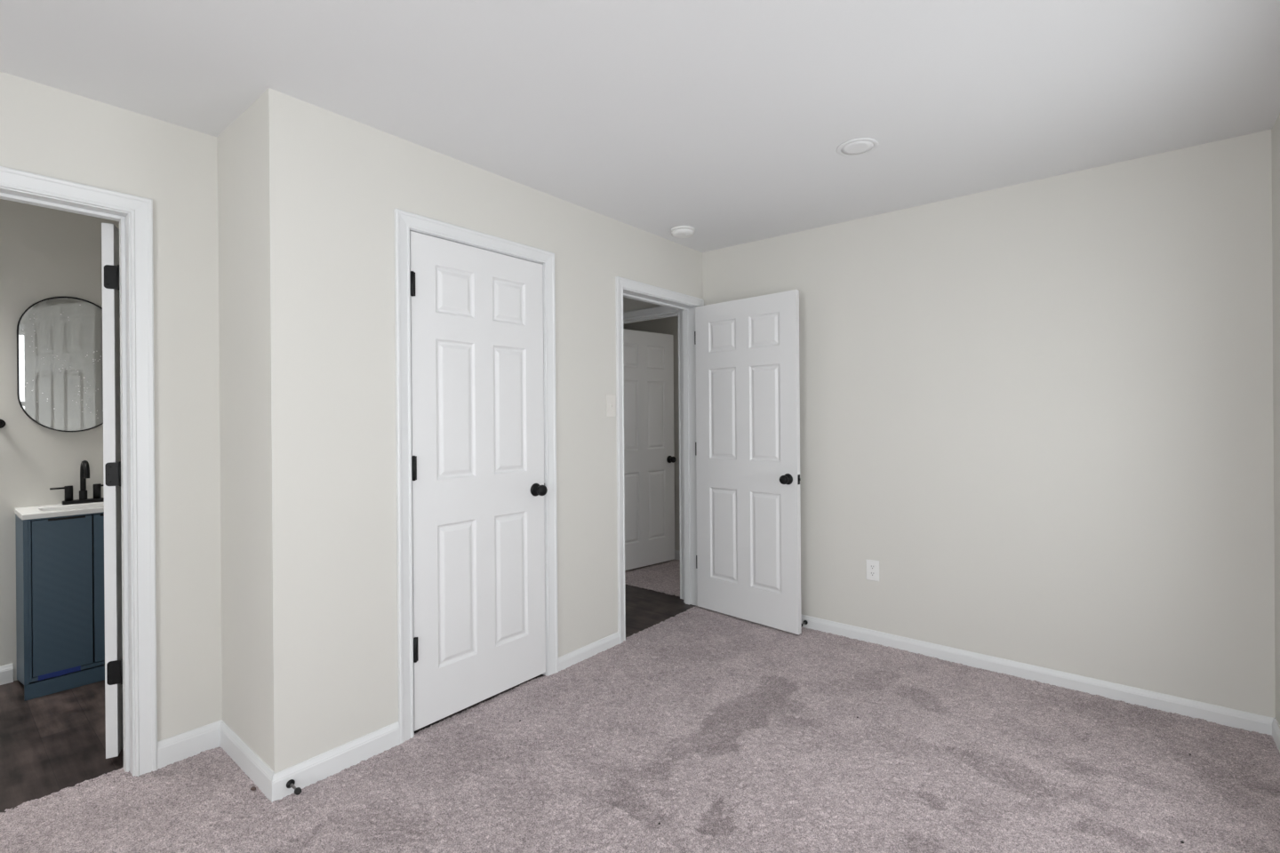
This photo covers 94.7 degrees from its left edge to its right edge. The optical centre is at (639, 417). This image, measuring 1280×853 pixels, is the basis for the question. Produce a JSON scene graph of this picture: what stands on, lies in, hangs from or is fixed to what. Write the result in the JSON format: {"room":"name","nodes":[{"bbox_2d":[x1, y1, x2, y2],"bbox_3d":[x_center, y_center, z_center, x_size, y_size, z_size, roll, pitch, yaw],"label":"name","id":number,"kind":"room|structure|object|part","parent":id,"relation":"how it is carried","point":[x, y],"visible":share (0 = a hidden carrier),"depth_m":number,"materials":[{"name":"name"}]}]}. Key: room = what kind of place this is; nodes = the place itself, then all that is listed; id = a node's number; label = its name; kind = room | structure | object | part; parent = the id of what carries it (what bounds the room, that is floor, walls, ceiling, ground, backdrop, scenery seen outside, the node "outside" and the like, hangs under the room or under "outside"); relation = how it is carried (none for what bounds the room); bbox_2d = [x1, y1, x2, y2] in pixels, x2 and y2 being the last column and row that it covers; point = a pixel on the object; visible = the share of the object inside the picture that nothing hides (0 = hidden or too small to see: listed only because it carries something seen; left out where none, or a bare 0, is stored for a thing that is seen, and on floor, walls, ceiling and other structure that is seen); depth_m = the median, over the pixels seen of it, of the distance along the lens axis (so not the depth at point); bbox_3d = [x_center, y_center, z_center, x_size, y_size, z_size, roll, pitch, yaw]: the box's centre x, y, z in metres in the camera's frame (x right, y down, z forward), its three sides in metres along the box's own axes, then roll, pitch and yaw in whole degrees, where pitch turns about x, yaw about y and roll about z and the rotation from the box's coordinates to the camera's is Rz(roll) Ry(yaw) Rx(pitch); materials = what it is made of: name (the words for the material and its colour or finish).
{"room":"empty bedroom","nodes":[
{"label":"empty bedroom","id":0,"kind":"room"},
{"bbox_2d":[0,199,119,681],"bbox_3d":[-3.417,0.121,2.750,0.120,2.470,2.000,0,0,39],"label":"wall","id":1,"kind":"structure","parent":0,"point":[45,252],"depth_m":3.02,"materials":[{"name":"paint"}]},
{"bbox_2d":[0,419,5,428],"bbox_3d":[-3.306,0.035,2.736,0.069,0.048,0.504,0,0,39],"label":"towel bar","id":2,"kind":"object","parent":1,"relation":"attached to","point":[2,422],"visible":1,"depth_m":2.94,"materials":[{"name":"black metal"}]},
{"bbox_2d":[0,664,13,685],"bbox_3d":[-3.538,1.292,2.488,0.012,0.096,1.230,0,0,39],"label":"baseboard","id":3,"kind":"structure","parent":1,"relation":"attached to","point":[6,672],"depth_m":2.94,"materials":[{"name":"white paint"}]},
{"bbox_2d":[16,296,103,431],"bbox_3d":[-3.015,-0.278,3.132,0.018,0.717,0.398,0,0,39],"label":"wall mirror","id":4,"kind":"object","parent":1,"relation":"attached to","point":[60,380],"visible":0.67,"depth_m":3.10,"materials":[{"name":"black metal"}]},
{"bbox_2d":[0,71,222,741],"bbox_3d":[-2.638,0.117,1.322,0.126,2.470,2.832,0,0,39],"label":"wall","id":5,"kind":"structure","parent":0,"point":[45,130],"depth_m":2.26,"materials":[{"name":"paint"}]},
{"bbox_2d":[0,166,157,776],"bbox_3d":[-2.142,0.258,1.924,0.160,2.138,0.856,0,0,39],"label":"trim","id":6,"kind":"structure","parent":5,"relation":"attached to","point":[134,213],"depth_m":2.18,"materials":[{"name":"white paint"}]},
{"bbox_2d":[101,223,123,759],"bbox_3d":[-2.190,0.281,2.551,0.171,2.033,0.732,0,0,-30],"label":"door","id":7,"kind":"structure","parent":5,"relation":"in","point":[109,232],"depth_m":2.25,"materials":[{"name":"white paint"}]},
{"bbox_2d":[157,720,222,769],"bbox_3d":[-1.743,1.273,2.292,0.012,0.106,0.209,0,0,39],"label":"baseboard","id":8,"kind":"structure","parent":5,"relation":"attached to","point":[179,748],"depth_m":2.28,"materials":[{"name":"white paint"}]},
{"bbox_2d":[217,100,261,759],"bbox_3d":[-1.542,0.107,2.319,0.555,2.470,0.100,0,0,39],"label":"wall","id":9,"kind":"structure","parent":0,"point":[236,144],"depth_m":2.23,"materials":[{"name":"paint"}]},
{"bbox_2d":[219,720,274,802],"bbox_3d":[-1.466,1.272,2.192,0.566,0.104,0.012,0,0,39],"label":"baseboard","id":10,"kind":"structure","parent":9,"relation":"attached to","point":[259,772],"depth_m":2.16,"materials":[{"name":"white paint"}]},
{"bbox_2d":[256,88,703,773],"bbox_3d":[-0.456,0.099,3.104,0.125,2.470,2.693,0,0,39],"label":"wall","id":11,"kind":"structure","parent":0,"point":[330,186],"depth_m":2.25,"materials":[{"name":"paint"}]},
{"bbox_2d":[286,779,301,795],"bbox_3d":[-1.186,1.276,2.028,0.076,0.028,0.028,0,0,39],"label":"door stop","id":12,"kind":"object","parent":11,"relation":"attached to","point":[291,783],"visible":1,"depth_m":2.03,"materials":[{"name":"black metal"}]},
{"bbox_3d":[-1.188,1.276,2.030,0.050,0.012,0.012,0,0,39],"label":"rod","id":13,"kind":"part","parent":12,"relation":"part of","materials":[{"name":"metal"}]},
{"bbox_2d":[272,721,399,802],"bbox_3d":[-1.111,1.273,2.190,0.012,0.097,0.459,0,0,39],"label":"baseboard","id":14,"kind":"structure","parent":11,"relation":"attached to","point":[332,762],"depth_m":2.17,"materials":[{"name":"white paint"}]},
{"bbox_2d":[393,208,558,743],"bbox_3d":[-0.748,0.240,2.734,0.142,2.153,0.853,0,0,39],"label":"trim","id":15,"kind":"structure","parent":11,"relation":"attached to","point":[405,222],"depth_m":2.41,"materials":[{"name":"white paint"}]},
{"bbox_2d":[409,231,547,731],"bbox_3d":[-0.695,0.261,2.688,0.103,2.057,0.719,0,0,39],"label":"door","id":16,"kind":"structure","parent":11,"relation":"in","point":[479,490],"depth_m":2.66,"materials":[{"name":"white paint"}]},
{"bbox_3d":[-0.490,0.361,2.909,0.068,0.066,0.066,0,0,39],"label":"knob","id":17,"kind":"part","parent":16,"relation":"part of","materials":[{"name":"black metal"}]},
{"bbox_2d":[558,632,619,671],"bbox_3d":[-0.271,1.277,3.212,0.012,0.074,0.480,0,0,39],"label":"baseboard","id":18,"kind":"structure","parent":11,"relation":"attached to","point":[588,652],"depth_m":3.20,"materials":[{"name":"white paint"}]},
{"bbox_2d":[606,394,615,416],"bbox_3d":[-0.159,-0.065,3.356,0.016,0.125,0.076,0,0,39],"label":"light switch","id":19,"kind":"object","parent":11,"relation":"attached to","point":[610,398],"visible":1,"depth_m":3.35,"materials":[{"name":"white plastic"}]},
{"bbox_2d":[615,276,703,644],"bbox_3d":[0.108,0.248,3.789,0.159,2.122,0.904,0,0,39],"label":"trim","id":20,"kind":"structure","parent":11,"relation":"attached to","point":[624,287],"depth_m":4.06,"materials":[{"name":"white paint"}]},
{"bbox_2d":[0,0,1279,252],"bbox_3d":[-0.464,-1.176,2.515,5.226,0.080,7.600,0,0,39],"label":"ceiling","id":21,"kind":"structure","parent":0,"point":[727,121],"depth_m":2.00,"materials":[{"name":"paint"}]},
{"bbox_2d":[670,225,695,238],"bbox_3d":[0.263,-1.121,3.592,0.148,0.042,0.148,0,0,39],"label":"smoke detector","id":22,"kind":"object","parent":21,"relation":"attached to","point":[680,231],"visible":1,"depth_m":3.55,"materials":[{"name":"white plastic"}]},
{"bbox_2d":[836,137,879,156],"bbox_3d":[0.925,-1.143,2.505,0.169,0.006,0.169,0,0,39],"label":"recessed light","id":23,"kind":"object","parent":21,"relation":"in","point":[862,146],"visible":1,"depth_m":2.49,"materials":[{"name":"white plastic"}]},
{"bbox_2d":[840,141,873,155],"bbox_3d":[0.925,-1.141,2.505,0.131,0.002,0.131,0,0,39],"label":"diffuser","id":24,"kind":"object","parent":23,"relation":"attached to","point":[848,148],"depth_m":2.50,"materials":[{"name":"white plastic"}]},
{"bbox_2d":[0,560,1279,852],"bbox_3d":[-0.710,1.330,2.165,4.792,0.053,6.323,0,0,39],"label":"floor","id":25,"kind":"structure","parent":0,"point":[730,734],"depth_m":2.17,"materials":[{"name":"grey carpet"}]},
{"bbox_2d":[15,512,104,701],"bbox_3d":[-2.857,0.904,3.051,0.352,0.847,0.482,0,0,39],"label":"vanity cabinet","id":26,"kind":"object","parent":25,"relation":"on","point":[60,596],"visible":0.64,"depth_m":2.86,"materials":[{"name":"blue wood"}]},
{"bbox_3d":[-3.006,0.903,2.872,0.348,0.841,0.016,0,0,39],"label":"panel","id":27,"kind":"part","parent":26,"relation":"part of","materials":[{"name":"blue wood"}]},
{"bbox_2d":[14,501,103,519],"bbox_3d":[-2.860,0.508,3.051,0.352,0.105,0.490,0,0,39],"label":"sink","id":28,"kind":"object","parent":26,"relation":"in","point":[28,513],"visible":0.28,"depth_m":2.92,"materials":[{"name":"white stone"}]},
{"bbox_2d":[49,460,103,504],"bbox_3d":[-2.956,0.342,3.130,0.188,0.229,0.188,0,0,-7],"label":"faucet","id":29,"kind":"object","parent":28,"relation":"on","point":[84,468],"visible":0.99,"depth_m":3.12,"materials":[{"name":"black metal"}]},
{"bbox_3d":[-3.017,0.371,3.061,0.010,0.009,0.059,0,0,39],"label":"lever","id":30,"kind":"part","parent":29,"relation":"part of","materials":[{"name":"black metal"}]},
{"bbox_3d":[-2.991,0.401,3.092,0.033,0.079,0.033,0,0,39],"label":"handle","id":31,"kind":"part","parent":29,"relation":"part of","materials":[{"name":"black metal"}]},
{"bbox_3d":[-2.956,0.448,3.134,0.052,0.018,0.160,0,0,39],"label":"plate","id":32,"kind":"part","parent":29,"relation":"part of","materials":[{"name":"black metal"}]},
{"bbox_3d":[-2.913,0.333,3.098,0.148,0.212,0.033,0,0,39],"label":"spout","id":33,"kind":"part","parent":29,"relation":"part of","materials":[{"name":"black metal"}]},
{"bbox_3d":[-2.921,0.400,3.177,0.033,0.079,0.033,0,0,39],"label":"handle","id":34,"kind":"part","parent":29,"relation":"part of","materials":[{"name":"black metal"}]},
{"bbox_3d":[-2.800,0.859,2.864,0.018,0.736,0.210,0,0,39],"label":"cabinet door","id":35,"kind":"part","parent":26,"relation":"part of","materials":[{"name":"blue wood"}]},
{"bbox_3d":[-2.786,0.494,2.870,0.008,0.009,0.131,0,0,39],"label":"edge pull","id":36,"kind":"part","parent":26,"relation":"part of","materials":[{"name":"black metal"}]},
{"bbox_3d":[-2.663,0.858,3.031,0.018,0.736,0.209,0,0,39],"label":"cabinet door","id":37,"kind":"part","parent":26,"relation":"part of","materials":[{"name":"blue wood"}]},
{"bbox_2d":[623,316,679,551],"bbox_3d":[0.744,0.088,5.097,3.200,2.470,0.090,0,0,39],"label":"wall","id":38,"kind":"structure","parent":0,"point":[668,325],"depth_m":5.38,"materials":[{"name":"paint"}]},
{"bbox_2d":[674,550,679,559],"bbox_3d":[0.721,1.259,5.058,3.200,0.092,0.012,0,0,39],"label":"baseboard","id":39,"kind":"structure","parent":38,"relation":"attached to","point":[676,553],"depth_m":5.36,"materials":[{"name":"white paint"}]},
{"bbox_2d":[623,129,1275,718],"bbox_3d":[0.773,0.089,3.911,4.951,2.470,0.115,0,0,39],"label":"wall","id":40,"kind":"structure","parent":0,"point":[1043,409],"depth_m":2.83,"materials":[{"name":"paint"}]},
{"bbox_2d":[623,328,676,570],"bbox_3d":[0.025,0.274,5.096,0.754,2.025,0.171,0,0,-41],"label":"door","id":41,"kind":"structure","parent":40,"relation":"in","point":[650,460],"depth_m":5.13,"materials":[{"name":"white paint"}]},
{"bbox_3d":[0.292,0.380,5.260,0.066,0.066,0.068,0,0,-41],"label":"knob","id":42,"kind":"part","parent":41,"relation":"part of","materials":[{"name":"black metal"}]},
{"bbox_2d":[623,305,683,599],"bbox_3d":[0.016,0.248,4.534,0.912,2.122,0.149,0,0,39],"label":"trim","id":43,"kind":"structure","parent":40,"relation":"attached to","point":[660,312],"depth_m":4.22,"materials":[{"name":"white paint"}]},
{"bbox_2d":[694,289,801,634],"bbox_3d":[0.670,0.268,3.753,0.781,2.033,0.171,0,0,45],"label":"door","id":44,"kind":"structure","parent":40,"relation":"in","point":[748,443],"depth_m":3.71,"materials":[{"name":"white paint"}]},
{"bbox_3d":[0.862,0.370,3.490,0.066,0.066,0.068,0,0,45],"label":"knob","id":45,"kind":"part","parent":44,"relation":"part of","materials":[{"name":"black metal"}]},
{"bbox_3d":[0.944,0.370,3.482,0.010,0.058,0.025,0,0,45],"label":"latch plate","id":46,"kind":"part","parent":44,"relation":"part of","materials":[{"name":"black metal"}]},
{"bbox_2d":[866,559,879,581],"bbox_3d":[1.335,0.878,3.376,0.073,0.117,0.008,0,0,39],"label":"wall outlet","id":47,"kind":"object","parent":40,"relation":"attached to","point":[872,566],"visible":1,"depth_m":3.37,"materials":[{"name":"white plastic"}]},
{"bbox_2d":[869,571,875,576],"bbox_3d":[1.334,0.897,3.374,0.034,0.028,0.003,0,0,39],"label":"receptacle","id":48,"kind":"object","parent":47,"relation":"attached to","point":[871,573],"depth_m":3.37,"materials":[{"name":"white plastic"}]},
{"bbox_2d":[869,564,875,569],"bbox_3d":[1.333,0.858,3.374,0.034,0.028,0.003,0,0,39],"label":"receptacle","id":49,"kind":"object","parent":47,"relation":"attached to","point":[871,566],"depth_m":3.37,"materials":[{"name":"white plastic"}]},
{"bbox_2d":[800,614,1273,735],"bbox_3d":[1.505,1.261,3.236,2.726,0.080,0.012,0,0,39],"label":"baseboard","id":50,"kind":"structure","parent":40,"relation":"attached to","point":[1234,718],"depth_m":2.81,"materials":[{"name":"white paint"}]},
{"bbox_2d":[1271,113,1279,726],"bbox_3d":[0.856,0.090,0.210,0.125,2.470,5.500,0,0,39],"label":"wall","id":51,"kind":"structure","parent":0,"point":[1276,129],"depth_m":2.33,"materials":[{"name":"paint"}]},
{"bbox_2d":[1272,718,1279,753],"bbox_3d":[0.844,1.267,0.293,0.012,0.082,5.400,0,0,39],"label":"baseboard","id":52,"kind":"structure","parent":51,"relation":"attached to","point":[1276,728],"depth_m":2.31,"materials":[{"name":"white paint"}]}
]}

